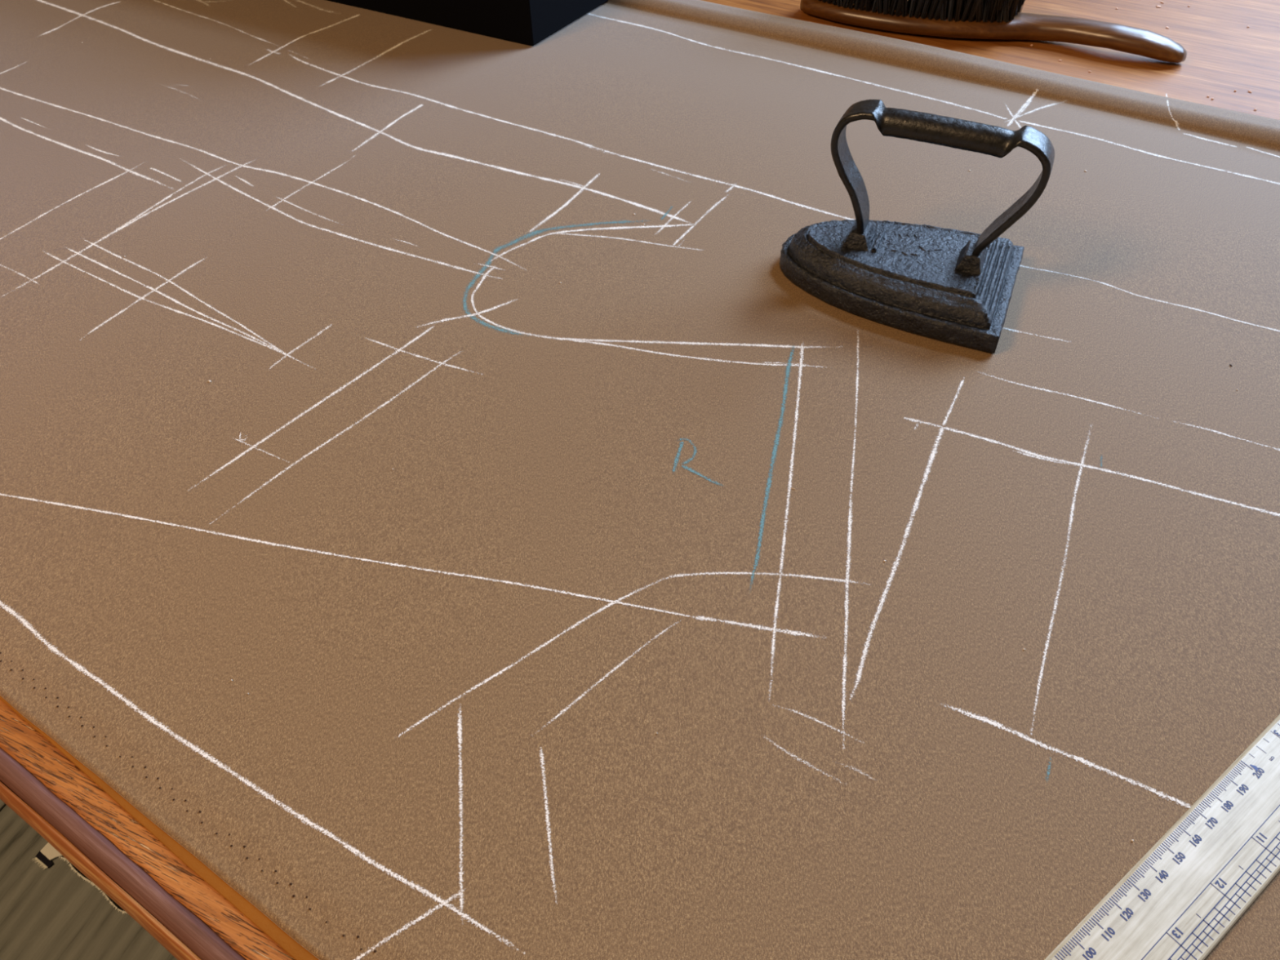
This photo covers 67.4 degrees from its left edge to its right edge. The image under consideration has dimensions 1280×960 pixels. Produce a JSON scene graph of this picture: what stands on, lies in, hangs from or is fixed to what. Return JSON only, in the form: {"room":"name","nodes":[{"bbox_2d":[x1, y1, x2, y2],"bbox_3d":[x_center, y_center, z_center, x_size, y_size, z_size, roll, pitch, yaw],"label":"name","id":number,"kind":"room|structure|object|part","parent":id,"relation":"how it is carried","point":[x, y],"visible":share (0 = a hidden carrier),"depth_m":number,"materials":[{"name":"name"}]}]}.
{"room":"tailor's workshop","nodes":[
{"label":"tailor's workshop","id":0,"kind":"room"},
{"bbox_2d":[0,799,177,959],"bbox_3d":[-0.501,0.721,0.892,7.000,0.060,8.941,25,51,24],"label":"floor","id":1,"kind":"structure","parent":0,"point":[51,913],"depth_m":1.08,"materials":[{"name":"brown"}]},
{"bbox_2d":[32,842,62,869],"bbox_3d":[-0.691,0.441,1.129,0.034,0.003,0.036,25,51,24],"label":"scrap","id":2,"kind":"object","parent":1,"relation":"on","point":[48,852],"visible":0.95,"depth_m":1.13,"materials":[{"name":"white fabric"}]},
{"bbox_2d":[58,855,127,913],"bbox_3d":[-0.613,0.460,1.109,0.148,0.002,0.038,25,51,24],"label":"fabric offcut","id":3,"kind":"object","parent":1,"relation":"on","point":[79,873],"visible":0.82,"depth_m":1.11,"materials":[{"name":"black fabric"}]},
{"bbox_2d":[0,0,1279,959],"bbox_3d":[0.072,-0.077,1.079,2.300,0.777,1.415,25,51,24],"label":"table","id":4,"kind":"object","parent":1,"relation":"on","point":[181,911],"visible":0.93,"depth_m":0.37,"materials":[{"name":"brown wood"}]},
{"bbox_3d":[-0.320,0.077,0.406,2.300,0.024,0.008,25,51,24],"label":"edge moulding","id":5,"kind":"part","parent":4,"relation":"part of","materials":[{"name":"brown wood"}]},
{"bbox_2d":[0,0,1279,959],"bbox_3d":[-0.095,-0.182,0.631,2.201,0.014,0.797,25,51,24],"label":"cloth","id":6,"kind":"object","parent":4,"relation":"on","point":[461,664],"visible":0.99,"depth_m":0.45,"materials":[{"name":"brown fabric"}]},
{"bbox_2d":[328,0,608,45],"bbox_3d":[-0.215,-0.593,0.950,0.465,0.136,0.305,22,50,22],"label":"box","id":7,"kind":"object","parent":6,"relation":"on","point":[528,22],"visible":1,"depth_m":0.84,"materials":[{"name":"black"}]},
{"bbox_2d":[778,99,1054,354],"bbox_3d":[0.147,-0.152,0.528,0.135,0.102,0.096,16,48,17],"label":"iron","id":8,"kind":"object","parent":6,"relation":"on","point":[953,286],"visible":1,"depth_m":0.53,"materials":[{"name":"black metal"}]},
{"bbox_3d":[0.157,-0.157,0.516,0.112,0.078,0.021,16,48,17],"label":"handle","id":9,"kind":"part","parent":8,"relation":"part of","materials":[{"name":"black metal"}]},
{"bbox_2d":[1044,714,1279,959],"bbox_3d":[0.248,0.096,0.349,0.474,0.003,0.030,-29,51,-25],"label":"ruler","id":10,"kind":"object","parent":6,"relation":"on","point":[1184,895],"visible":1,"depth_m":0.31,"materials":[{"name":"silver"}]},
{"bbox_2d":[800,0,1186,62],"bbox_3d":[0.295,-0.404,0.814,0.324,0.054,0.061,16,48,17],"label":"brush","id":11,"kind":"object","parent":4,"relation":"on","point":[994,20],"visible":1,"depth_m":0.81,"materials":[{"name":"brown wood"}]}
]}

